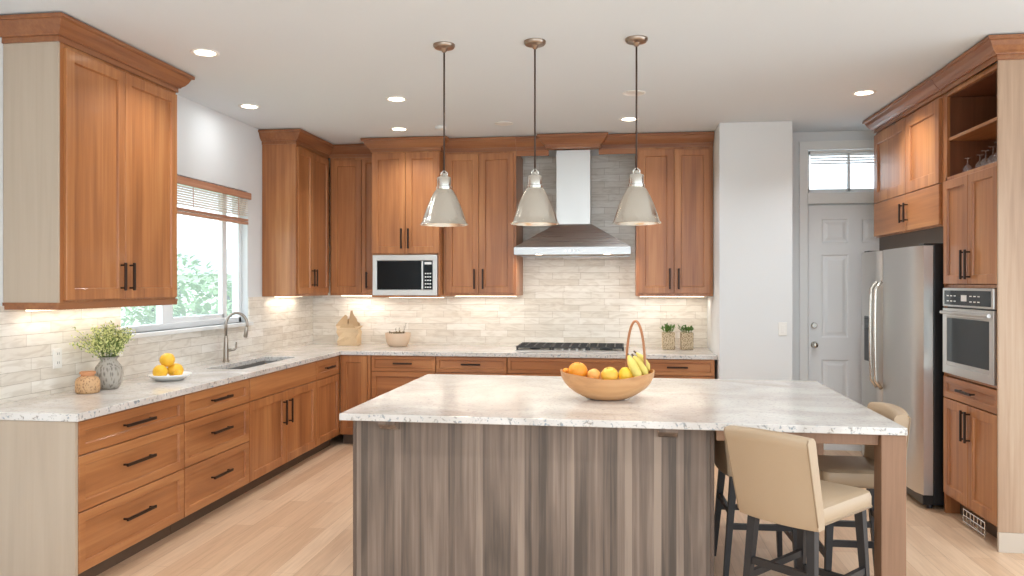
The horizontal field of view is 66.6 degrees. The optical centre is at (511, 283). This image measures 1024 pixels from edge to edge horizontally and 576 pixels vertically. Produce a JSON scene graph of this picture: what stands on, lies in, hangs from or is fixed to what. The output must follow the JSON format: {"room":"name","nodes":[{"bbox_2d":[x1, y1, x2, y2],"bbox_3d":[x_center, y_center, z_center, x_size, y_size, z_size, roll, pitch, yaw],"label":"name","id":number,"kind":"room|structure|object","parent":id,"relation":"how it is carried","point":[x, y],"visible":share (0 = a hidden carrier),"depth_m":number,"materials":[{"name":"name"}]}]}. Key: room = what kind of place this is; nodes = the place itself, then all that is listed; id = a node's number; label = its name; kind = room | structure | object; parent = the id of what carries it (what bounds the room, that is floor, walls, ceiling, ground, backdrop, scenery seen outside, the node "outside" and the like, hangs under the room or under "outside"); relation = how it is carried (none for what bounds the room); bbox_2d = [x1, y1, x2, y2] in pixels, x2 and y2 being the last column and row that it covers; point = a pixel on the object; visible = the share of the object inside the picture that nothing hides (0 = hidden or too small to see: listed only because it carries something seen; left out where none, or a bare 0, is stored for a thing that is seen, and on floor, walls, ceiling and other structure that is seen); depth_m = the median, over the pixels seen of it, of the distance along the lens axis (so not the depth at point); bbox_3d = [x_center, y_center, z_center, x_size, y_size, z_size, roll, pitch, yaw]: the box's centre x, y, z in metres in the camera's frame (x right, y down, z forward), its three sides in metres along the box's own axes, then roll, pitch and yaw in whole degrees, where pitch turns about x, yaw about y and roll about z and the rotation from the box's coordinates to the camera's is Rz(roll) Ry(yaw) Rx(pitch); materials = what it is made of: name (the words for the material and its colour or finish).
{"room":"kitchen","nodes":[
{"label":"kitchen","id":0,"kind":"room"},
{"bbox_2d":[0,37,312,403],"bbox_3d":[-3.022,0.065,3.117,0.162,3.030,11.350,0,0,8],"label":"wall","id":1,"kind":"structure","parent":0,"point":[214,147],"depth_m":6.15,"materials":[{"name":"white paint"}]},
{"bbox_2d":[53,348,61,368],"bbox_3d":[-2.721,0.445,4.665,0.010,0.120,0.074,0,0,8],"label":"wall outlet","id":2,"kind":"object","parent":1,"relation":"attached to","point":[57,352],"visible":1,"depth_m":4.66,"materials":[{"name":"white plastic"}]},
{"bbox_2d":[0,12,194,310],"bbox_3d":[-2.506,-0.645,4.808,0.417,1.594,1.311,0,0,8],"label":"upper cabinet","id":3,"kind":"object","parent":1,"relation":"attached to","point":[90,116],"visible":1,"depth_m":4.43,"materials":[{"name":"brown wood"}]},
{"bbox_2d":[0,296,312,403],"bbox_3d":[-2.562,0.388,5.905,0.012,0.535,5.400,0,0,8],"label":"backsplash","id":4,"kind":"structure","parent":1,"relation":"attached to","point":[28,339],"depth_m":5.09,"materials":[{"name":"tile"}]},
{"bbox_2d":[121,183,253,338],"bbox_3d":[-2.568,-0.233,6.194,0.170,1.215,1.870,0,0,8],"label":"window","id":5,"kind":"structure","parent":1,"relation":"in","point":[165,319],"depth_m":6.78,"materials":[{"name":"white plastic"}]},
{"bbox_2d":[177,175,250,224],"bbox_3d":[-2.534,-0.681,6.184,0.080,0.287,1.840,0,0,8],"label":"blind","id":6,"kind":"object","parent":5,"relation":"attached to","point":[182,180],"visible":0.57,"depth_m":6.42,"materials":[{"name":"brown wood"}]},
{"bbox_2d":[258,129,332,297],"bbox_3d":[-2.106,-0.656,7.713,0.417,1.572,0.924,0,0,8],"label":"upper cabinet","id":7,"kind":"object","parent":1,"relation":"attached to","point":[295,162],"visible":1,"depth_m":7.36,"materials":[{"name":"brown wood"}]},
{"bbox_2d":[313,149,706,373],"bbox_3d":[-0.138,0.065,8.366,4.442,3.030,0.162,0,0,8],"label":"wall","id":8,"kind":"structure","parent":0,"point":[589,300],"depth_m":8.21,"materials":[{"name":"beige tile"}]},
{"bbox_2d":[329,144,371,295],"bbox_3d":[-1.645,-0.656,8.261,0.605,1.572,0.455,0,0,8],"label":"upper cabinet","id":9,"kind":"object","parent":8,"relation":"attached to","point":[350,164],"visible":0.76,"depth_m":8.12,"materials":[{"name":"brown wood"}]},
{"bbox_2d":[360,136,451,297],"bbox_3d":[-1.016,-0.649,8.022,0.872,1.586,0.754,0,0,8],"label":"upper cabinet","id":10,"kind":"object","parent":8,"relation":"attached to","point":[405,170],"visible":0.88,"depth_m":7.72,"materials":[{"name":"brown wood"}]},
{"bbox_2d":[373,255,437,294],"bbox_3d":[-1.029,-0.087,7.958,0.658,0.401,0.522,0,0,8],"label":"microwave","id":11,"kind":"object","parent":10,"relation":"in","point":[392,274],"visible":0.99,"depth_m":7.71,"materials":[{"name":"silver metal"}]},
{"bbox_2d":[443,137,522,296],"bbox_3d":[-0.292,-0.656,7.983,0.740,1.572,0.635,0,0,8],"label":"upper cabinet","id":12,"kind":"object","parent":8,"relation":"attached to","point":[486,173],"visible":0.94,"depth_m":7.74,"materials":[{"name":"brown wood"}]},
{"bbox_2d":[514,150,630,256],"bbox_3d":[0.620,-0.797,7.778,1.106,1.030,0.792,0,0,8],"label":"range hood","id":13,"kind":"object","parent":8,"relation":"attached to","point":[574,235],"visible":0.99,"depth_m":7.61,"materials":[{"name":"silver metal"}]},
{"bbox_2d":[515,132,635,156],"bbox_3d":[0.612,-1.355,7.552,1.168,0.180,0.211,0,0,8],"label":"trim","id":14,"kind":"structure","parent":8,"relation":"attached to","point":[607,144],"depth_m":7.53,"materials":[{"name":"brown wood"}]},
{"bbox_2d":[635,131,713,296],"bbox_3d":[1.594,-0.656,7.723,0.728,1.572,0.635,0,0,8],"label":"upper cabinet","id":15,"kind":"object","parent":8,"relation":"attached to","point":[674,256],"visible":0.94,"depth_m":7.48,"materials":[{"name":"brown wood"}]},
{"bbox_2d":[0,0,1023,144],"bbox_3d":[1.648,-1.500,2.801,9.500,0.100,12.000,0,0,8],"label":"ceiling","id":16,"kind":"structure","parent":0,"point":[327,70],"depth_m":4.92,"materials":[{"name":"white paint"}]},
{"bbox_2d":[190,48,219,56],"bbox_3d":[-1.922,-1.446,4.878,0.176,0.008,0.176,0,0,8],"label":"recessed light","id":17,"kind":"object","parent":16,"relation":"in","point":[202,52],"visible":1,"depth_m":4.87,"materials":[{"name":"white paint"}]},
{"bbox_2d":[238,104,259,108],"bbox_3d":[-2.143,-1.446,6.352,0.176,0.008,0.176,0,0,8],"label":"recessed light","id":18,"kind":"object","parent":16,"relation":"in","point":[245,106],"visible":1,"depth_m":6.35,"materials":[{"name":"white paint"}]},
{"bbox_2d":[385,96,407,101],"bbox_3d":[-0.905,-1.446,6.101,0.176,0.008,0.176,0,0,8],"label":"recessed light","id":19,"kind":"object","parent":16,"relation":"in","point":[391,98],"visible":1,"depth_m":6.09,"materials":[{"name":"white paint"}]},
{"bbox_2d":[390,127,407,130],"bbox_3d":[-1.055,-1.446,7.282,0.176,0.008,0.176,0,0,8],"label":"recessed light","id":20,"kind":"object","parent":16,"relation":"in","point":[392,128],"visible":1,"depth_m":7.28,"materials":[{"name":"white paint"}]},
{"bbox_2d":[435,126,445,129],"bbox_3d":[-0.656,-1.437,7.177,0.100,0.025,0.100,0,0,8],"label":"recessed light","id":21,"kind":"object","parent":16,"relation":"attached to","point":[436,127],"visible":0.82,"depth_m":7.14,"materials":[{"name":"white paint"}]},
{"bbox_2d":[420,41,467,226],"bbox_3d":[-0.411,-0.903,4.720,0.292,1.093,0.292,0,0,8],"label":"pendant lamp","id":22,"kind":"object","parent":16,"relation":"hanging from","point":[444,209],"visible":1,"depth_m":4.66,"materials":[{"name":"silver metal"}]},
{"bbox_2d":[495,121,512,125],"bbox_3d":[-0.071,-1.444,7.026,0.170,0.009,0.170,0,0,8],"label":"recessed light","id":23,"kind":"object","parent":16,"relation":"attached to","point":[502,123],"visible":1,"depth_m":6.99,"materials":[{"name":"white paint"}]},
{"bbox_2d":[511,38,558,225],"bbox_3d":[0.137,-0.903,4.655,0.292,1.093,0.292,0,0,8],"label":"pendant lamp","id":24,"kind":"object","parent":16,"relation":"hanging from","point":[534,208],"visible":1,"depth_m":4.60,"materials":[{"name":"silver metal"}]},
{"bbox_2d":[619,117,638,121],"bbox_3d":[1.027,-1.446,6.844,0.176,0.008,0.176,0,0,8],"label":"recessed light","id":25,"kind":"object","parent":16,"relation":"in","point":[625,119],"visible":0.98,"depth_m":6.85,"materials":[{"name":"white paint"}]},
{"bbox_2d":[622,90,645,95],"bbox_3d":[0.926,-1.446,5.909,0.176,0.008,0.176,0,0,8],"label":"recessed light","id":26,"kind":"object","parent":16,"relation":"in","point":[630,92],"visible":0.95,"depth_m":5.90,"materials":[{"name":"white paint"}]},
{"bbox_2d":[612,35,660,224],"bbox_3d":[0.736,-0.903,4.603,0.292,1.093,0.292,0,0,8],"label":"pendant lamp","id":27,"kind":"object","parent":16,"relation":"hanging from","point":[636,206],"visible":1,"depth_m":4.54,"materials":[{"name":"silver metal"}]},
{"bbox_2d":[851,90,876,95],"bbox_3d":[2.666,-1.446,5.901,0.176,0.008,0.176,0,0,8],"label":"recessed light","id":28,"kind":"object","parent":16,"relation":"in","point":[861,92],"visible":1,"depth_m":5.88,"materials":[{"name":"white paint"}]},
{"bbox_2d":[97,434,1023,575],"bbox_3d":[1.648,1.620,2.801,9.500,0.080,12.000,0,0,8],"label":"floor","id":29,"kind":"structure","parent":0,"point":[298,521],"depth_m":4.82,"materials":[{"name":"brown wood"}]},
{"bbox_2d":[0,395,183,575],"bbox_3d":[-2.414,1.137,4.447,0.654,0.886,0.996,0,0,8],"label":"base cabinet","id":30,"kind":"object","parent":29,"relation":"on","point":[81,498],"visible":0.98,"depth_m":4.03,"materials":[{"name":"brown wood"}]},
{"bbox_2d":[0,343,717,421],"bbox_3d":[-0.410,0.672,5.991,4.226,0.040,4.617,0,0,8],"label":"countertop","id":31,"kind":"structure","parent":30,"relation":"on","point":[67,406],"depth_m":5.94,"materials":[{"name":"stone"}]},
{"bbox_2d":[75,371,99,393],"bbox_3d":[-2.542,0.587,4.666,0.136,0.128,0.136,0,0,8],"label":"ceramic jar","id":32,"kind":"object","parent":31,"relation":"on","point":[87,383],"visible":1,"depth_m":4.62,"materials":[{"name":"brown ceramic"}]},
{"bbox_2d":[94,356,123,388],"bbox_3d":[-2.515,0.551,4.859,0.166,0.200,0.166,0,0,8],"label":"vase","id":33,"kind":"object","parent":31,"relation":"on","point":[109,370],"visible":0.91,"depth_m":4.80,"materials":[{"name":"grey ceramic"}]},
{"bbox_2d":[69,320,135,359],"bbox_3d":[-2.494,0.381,4.850,0.329,0.303,0.497,0,0,8],"label":"flower bouquet","id":34,"kind":"object","parent":33,"relation":"in","point":[106,342],"visible":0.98,"depth_m":4.82,"materials":[{"name":"green plant"}]},
{"bbox_2d":[147,371,191,380],"bbox_3d":[-2.328,0.630,5.298,0.284,0.042,0.284,0,0,8],"label":"dish","id":35,"kind":"object","parent":31,"relation":"on","point":[185,374],"visible":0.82,"depth_m":5.21,"materials":[{"name":"white ceramic"}]},
{"bbox_2d":[152,365,167,375],"bbox_3d":[-2.370,0.592,5.247,0.100,0.096,0.104,0,0,8],"label":"lemon","id":36,"kind":"object","parent":35,"relation":"in","point":[159,370],"visible":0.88,"depth_m":5.21,"materials":[{"name":"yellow food"}]},
{"bbox_2d":[167,363,183,375],"bbox_3d":[-2.313,0.592,5.352,0.099,0.095,0.112,0,0,8],"label":"lemon","id":37,"kind":"object","parent":35,"relation":"in","point":[171,369],"visible":0.73,"depth_m":5.31,"materials":[{"name":"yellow food"}]},
{"bbox_2d":[159,353,174,366],"bbox_3d":[-2.346,0.516,5.302,0.099,0.094,0.101,0,0,-25],"label":"lemon","id":38,"kind":"object","parent":37,"relation":"on","point":[167,359],"visible":1,"depth_m":5.27,"materials":[{"name":"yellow food"}]},
{"bbox_2d":[173,370,182,375],"bbox_3d":[-2.267,0.610,5.287,0.059,0.052,0.053,0,0,8],"label":"lemon","id":39,"kind":"object","parent":35,"relation":"in","point":[177,372],"visible":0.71,"depth_m":5.27,"materials":[{"name":"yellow food"}]},
{"bbox_2d":[222,312,248,362],"bbox_3d":[-2.309,0.442,6.509,0.211,0.421,0.072,0,0,-13],"label":"kitchen faucet","id":40,"kind":"object","parent":31,"relation":"on","point":[226,349],"visible":1,"depth_m":6.48,"materials":[{"name":"silver metal"}]},
{"bbox_2d":[230,361,276,368],"bbox_3d":[-2.145,0.787,6.484,0.324,0.186,1.044,0,0,8],"label":"sink","id":41,"kind":"object","parent":31,"relation":"in","point":[262,362],"visible":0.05,"depth_m":6.79,"materials":[{"name":"grey metal"}]},
{"bbox_2d":[336,310,361,345],"bbox_3d":[-1.729,0.466,8.294,0.269,0.371,0.170,0,0,8],"label":"paper bag","id":42,"kind":"object","parent":31,"relation":"on","point":[349,332],"visible":1,"depth_m":8.23,"materials":[{"name":"beige paper"}]},
{"bbox_2d":[385,332,410,346],"bbox_3d":[-1.195,0.582,8.170,0.268,0.139,0.268,0,0,8],"label":"ceramic bowl","id":43,"kind":"object","parent":31,"relation":"on","point":[393,340],"visible":0.96,"depth_m":8.07,"materials":[{"name":"beige ceramic"}]},
{"bbox_2d":[389,325,405,333],"bbox_3d":[-1.198,0.508,8.166,0.200,0.199,0.209,0,0,35],"label":"sprigs","id":44,"kind":"object","parent":43,"relation":"in","point":[396,332],"visible":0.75,"depth_m":8.18,"materials":[{"name":"brown"}]},
{"bbox_2d":[515,342,624,351],"bbox_3d":[0.592,0.629,7.792,1.060,0.046,0.510,0,0,8],"label":"gas cooktop","id":45,"kind":"object","parent":31,"relation":"in","point":[524,346],"visible":1,"depth_m":7.64,"materials":[{"name":"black metal"}]},
{"bbox_2d":[662,332,674,349],"bbox_3d":[1.563,0.568,7.790,0.124,0.167,0.124,0,0,8],"label":"planter","id":46,"kind":"object","parent":31,"relation":"on","point":[668,339],"visible":0.99,"depth_m":7.73,"materials":[{"name":"beige stone"}]},
{"bbox_2d":[661,323,674,332],"bbox_3d":[1.565,0.446,7.782,0.161,0.122,0.152,0,0,-17],"label":"potted plant","id":47,"kind":"object","parent":46,"relation":"on","point":[667,327],"visible":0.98,"depth_m":7.76,"materials":[{"name":"green plant"}]},
{"bbox_2d":[680,332,693,349],"bbox_3d":[1.742,0.568,7.765,0.124,0.167,0.124,0,0,8],"label":"planter","id":48,"kind":"object","parent":31,"relation":"on","point":[686,339],"visible":0.99,"depth_m":7.71,"materials":[{"name":"beige stone"}]},
{"bbox_2d":[678,325,693,332],"bbox_3d":[1.744,0.453,7.762,0.163,0.109,0.151,0,0,-29],"label":"potted plant","id":49,"kind":"object","parent":48,"relation":"on","point":[688,328],"visible":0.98,"depth_m":7.76,"materials":[{"name":"green plant"}]},
{"bbox_2d":[170,379,248,533],"bbox_3d":[-2.287,1.137,5.372,0.654,0.886,0.864,0,0,8],"label":"base cabinet","id":50,"kind":"object","parent":29,"relation":"on","point":[216,419],"visible":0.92,"depth_m":5.29,"materials":[{"name":"brown wood"}]},
{"bbox_2d":[237,362,315,496],"bbox_3d":[-2.140,1.137,6.435,0.654,0.886,1.276,0,0,8],"label":"base cabinet","id":51,"kind":"object","parent":29,"relation":"on","point":[282,403],"visible":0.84,"depth_m":6.31,"materials":[{"name":"brown wood"}]},
{"bbox_2d":[306,356,339,458],"bbox_3d":[-2.012,1.137,7.366,0.654,0.886,0.598,0,0,8],"label":"base cabinet","id":52,"kind":"object","parent":29,"relation":"on","point":[327,370],"visible":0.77,"depth_m":7.33,"materials":[{"name":"brown wood"}]},
{"bbox_2d":[340,355,371,443],"bbox_3d":[-1.472,1.137,8.029,0.309,0.886,0.866,0,0,8],"label":"base cabinet","id":53,"kind":"object","parent":29,"relation":"on","point":[355,370],"visible":0.5,"depth_m":7.61,"materials":[{"name":"brown wood"}]},
{"bbox_2d":[371,355,435,398],"bbox_3d":[-0.997,1.137,7.945,0.643,0.886,0.904,0,0,8],"label":"base cabinet","id":54,"kind":"object","parent":29,"relation":"on","point":[388,373],"visible":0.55,"depth_m":7.55,"materials":[{"name":"brown wood"}]},
{"bbox_2d":[436,356,506,374],"bbox_3d":[-0.334,1.137,7.853,0.689,0.886,0.904,0,0,8],"label":"base cabinet","id":55,"kind":"object","parent":29,"relation":"on","point":[459,365],"visible":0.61,"depth_m":7.45,"materials":[{"name":"brown wood"}]},
{"bbox_2d":[507,357,628,375],"bbox_3d":[0.627,1.137,7.740,1.240,0.886,0.866,0,0,8],"label":"base cabinet","id":56,"kind":"object","parent":29,"relation":"on","point":[517,366],"visible":0.13,"depth_m":7.35,"materials":[{"name":"brown wood"}]},
{"bbox_2d":[353,421,905,575],"bbox_3d":[0.606,1.138,4.614,2.694,0.884,1.693,0,0,9],"label":"kitchen island","id":57,"kind":"object","parent":29,"relation":"on","point":[430,499],"visible":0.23,"depth_m":3.94,"materials":[{"name":"grey wood"}]},
{"bbox_2d":[339,374,907,435],"bbox_3d":[0.596,0.677,4.642,2.723,0.035,1.770,0,0,9],"label":"island countertop","id":58,"kind":"structure","parent":57,"relation":"on","point":[791,406],"depth_m":4.16,"materials":[{"name":"stone"}]},
{"bbox_2d":[560,320,654,400],"bbox_3d":[0.547,0.433,4.467,0.540,0.451,0.310,0,0,0],"label":"fruit bowl","id":59,"kind":"object","parent":58,"relation":"on","point":[591,388],"visible":0.93,"depth_m":4.35,"materials":[{"name":"brown wood"}]},
{"bbox_2d":[568,362,587,376],"bbox_3d":[0.377,0.500,4.462,0.112,0.105,0.112,0,0,8],"label":"orange","id":60,"kind":"object","parent":59,"relation":"in","point":[576,368],"visible":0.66,"depth_m":4.42,"materials":[{"name":"orange food"}]},
{"bbox_2d":[587,369,599,378],"bbox_3d":[0.463,0.517,4.427,0.077,0.074,0.078,0,0,8],"label":"mandarin","id":61,"kind":"object","parent":59,"relation":"in","point":[593,373],"visible":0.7,"depth_m":4.40,"materials":[{"name":"orange food"}]},
{"bbox_2d":[601,367,617,379],"bbox_3d":[0.553,0.518,4.415,0.099,0.096,0.099,0,0,8],"label":"lemon","id":62,"kind":"object","parent":59,"relation":"in","point":[608,373],"visible":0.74,"depth_m":4.38,"materials":[{"name":"yellow food"}]},
{"bbox_2d":[618,367,632,378],"bbox_3d":[0.650,0.521,4.420,0.095,0.100,0.095,0,0,8],"label":"lemon","id":63,"kind":"object","parent":59,"relation":"in","point":[624,373],"visible":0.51,"depth_m":4.38,"materials":[{"name":"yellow food"}]},
{"bbox_2d":[627,353,641,376],"bbox_3d":[0.681,0.474,4.397,0.112,0.156,0.060,0,0,45],"label":"banana","id":64,"kind":"object","parent":59,"relation":"in","point":[633,366],"visible":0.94,"depth_m":4.37,"materials":[{"name":"yellow food"}]},
{"bbox_2d":[631,354,647,374],"bbox_3d":[0.723,0.466,4.428,0.112,0.134,0.040,0,0,34],"label":"banana","id":65,"kind":"object","parent":59,"relation":"in","point":[640,363],"visible":0.8,"depth_m":4.41,"materials":[{"name":"yellow food"}]},
{"bbox_2d":[633,350,649,370],"bbox_3d":[0.740,0.440,4.457,0.101,0.114,0.039,0,0,24],"label":"banana","id":66,"kind":"object","parent":59,"relation":"in","point":[639,355],"visible":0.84,"depth_m":4.44,"materials":[{"name":"yellow food"}]},
{"bbox_2d":[647,359,714,378],"bbox_3d":[1.578,1.137,7.590,0.680,0.886,0.904,0,0,8],"label":"base cabinet","id":67,"kind":"object","parent":29,"relation":"on","point":[664,368],"visible":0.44,"depth_m":7.17,"materials":[{"name":"brown wood"}]},
{"bbox_2d":[714,430,796,575],"bbox_3d":[1.327,1.153,4.318,0.448,0.857,0.460,0,0,6],"label":"bar stool","id":68,"kind":"object","parent":29,"relation":"on","point":[721,458],"visible":0.21,"depth_m":4.14,"materials":[{"name":"black wood"}]},
{"bbox_2d":[724,425,871,575],"bbox_3d":[1.276,1.097,3.450,0.639,0.970,0.395,0,0,-40],"label":"bar stool","id":69,"kind":"object","parent":29,"relation":"on","point":[776,477],"visible":1,"depth_m":3.30,"materials":[{"name":"beige leather"}]},
{"bbox_2d":[817,402,910,570],"bbox_3d":[1.780,1.103,4.025,0.436,0.957,0.430,0,0,8],"label":"bar stool","id":70,"kind":"object","parent":29,"relation":"on","point":[855,471],"visible":0.38,"depth_m":3.89,"materials":[{"name":"beige leather"}]},
{"bbox_2d":[861,243,943,508],"bbox_3d":[3.299,0.647,6.098,0.830,1.866,1.379,0,0,8],"label":"refrigerator","id":71,"kind":"object","parent":29,"relation":"on","point":[902,288],"visible":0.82,"depth_m":5.59,"materials":[{"name":"silver metal"}]},
{"bbox_2d":[930,34,1023,553],"bbox_3d":[3.211,0.069,4.913,0.777,3.022,0.916,0,0,8],"label":"tall cabinet","id":72,"kind":"object","parent":29,"relation":"on","point":[983,184],"visible":1,"depth_m":4.75,"materials":[{"name":"brown wood"}]},
{"bbox_2d":[862,77,943,250],"bbox_3d":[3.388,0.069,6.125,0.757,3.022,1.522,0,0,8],"label":"upper cabinet","id":73,"kind":"object","parent":72,"relation":"attached to","point":[909,131],"visible":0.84,"depth_m":5.98,"materials":[{"name":"brown wood"}]},
{"bbox_2d":[940,288,996,385],"bbox_3d":[3.159,0.316,4.957,0.558,0.577,0.736,0,0,8],"label":"wall oven","id":74,"kind":"object","parent":72,"relation":"in","point":[970,317],"visible":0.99,"depth_m":4.92,"materials":[{"name":"silver metal"}]},
{"bbox_2d":[961,295,965,300],"bbox_3d":[2.910,0.092,5.020,0.002,0.040,0.080,0,0,8],"label":"display","id":75,"kind":"object","parent":74,"relation":"on","point":[963,297],"depth_m":5.02,"materials":[{"name":"white"}]},
{"bbox_2d":[949,117,996,140],"bbox_3d":[3.262,-0.993,4.951,0.625,0.022,0.748,0,0,8],"label":"shelf","id":76,"kind":"object","parent":72,"relation":"attached to","point":[986,131],"depth_m":5.12,"materials":[{"name":"brown wood"}]},
{"bbox_2d":[963,508,984,538],"bbox_3d":[2.971,1.524,4.971,0.052,0.108,0.306,0,0,8],"label":"floor vent","id":77,"kind":"object","parent":72,"relation":"attached to","point":[963,508],"visible":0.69,"depth_m":4.97,"materials":[{"name":"silver metal"}]},
{"bbox_2d":[707,121,791,379],"bbox_3d":[2.259,0.065,7.537,0.633,3.030,1.150,0,0,8],"label":"wall","id":78,"kind":"structure","parent":0,"point":[752,161],"depth_m":6.97,"materials":[{"name":"white paint"}]},
{"bbox_2d":[778,322,786,335],"bbox_3d":[2.409,0.400,6.930,0.074,0.120,0.010,0,0,8],"label":"light switch","id":79,"kind":"object","parent":78,"relation":"attached to","point":[782,326],"visible":1,"depth_m":6.93,"materials":[{"name":"white plastic"}]},
{"bbox_2d":[792,130,875,379],"bbox_3d":[3.310,0.065,7.443,1.475,3.030,0.150,0,0,8],"label":"wall","id":80,"kind":"structure","parent":0,"point":[797,137],"depth_m":7.45,"materials":[{"name":"white paint"}]},
{"bbox_2d":[799,140,873,450],"bbox_3d":[3.267,0.112,7.426,1.045,2.937,0.154,0,0,8],"label":"trim","id":81,"kind":"structure","parent":80,"relation":"attached to","point":[806,199],"depth_m":7.41,"materials":[{"name":"white paint"}]},
{"bbox_2d":[808,149,873,192],"bbox_3d":[3.264,-1.070,7.405,0.899,0.414,0.058,0,0,8],"label":"window","id":82,"kind":"structure","parent":80,"relation":"in","point":[847,153],"depth_m":7.40,"materials":[{"name":"white plastic"}]},
{"bbox_2d":[810,149,873,164],"bbox_3d":[3.261,-1.206,7.384,0.843,0.129,0.016,0,0,8],"label":"blind","id":83,"kind":"object","parent":82,"relation":"attached to","point":[848,153],"depth_m":7.40,"materials":[{"name":"white paint"}]},
{"bbox_2d":[808,205,878,449],"bbox_3d":[3.260,0.410,7.369,0.869,2.319,0.124,0,0,8],"label":"door","id":84,"kind":"structure","parent":80,"relation":"in","point":[838,235],"depth_m":7.41,"materials":[{"name":"white"}]},
{"label":"outside","id":85,"kind":"structure","parent":0,"visible":0},
{"bbox_3d":[-28.038,2.055,29.102,56.500,0.250,90.000,0,0,8],"label":"ground","id":86,"kind":"structure","parent":85,"visible":0},
{"bbox_2d":[121,249,231,325],"bbox_3d":[-15.938,0.180,34.500,14.800,3.500,7.000,0,0,-15],"label":"sky","id":87,"kind":"structure","parent":86,"relation":"on","point":[205,256],"depth_m":32.48,"materials":[{"name":"white"}]},
{"bbox_2d":[121,277,231,326],"bbox_3d":[-5.176,0.904,12.998,2.767,2.056,2.778,0,0,8],"label":"shrub","id":88,"kind":"object","parent":86,"relation":"on","point":[193,285],"visible":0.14,"depth_m":12.52,"materials":[{"name":"green plant"}]},
{"bbox_2d":[121,253,231,325],"bbox_3d":[-7.393,0.647,16.192,3.735,2.570,3.793,0,0,8],"label":"shrub","id":89,"kind":"object","parent":86,"relation":"on","point":[184,261],"visible":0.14,"depth_m":16.28,"materials":[{"name":"green plant"}]},
{"bbox_2d":[143,302,231,323],"bbox_3d":[-3.713,1.065,9.511,2.220,1.736,2.158,0,0,8],"label":"shrub","id":90,"kind":"object","parent":86,"relation":"on","point":[197,309],"visible":0.02,"depth_m":9.21,"materials":[{"name":"green plant"}]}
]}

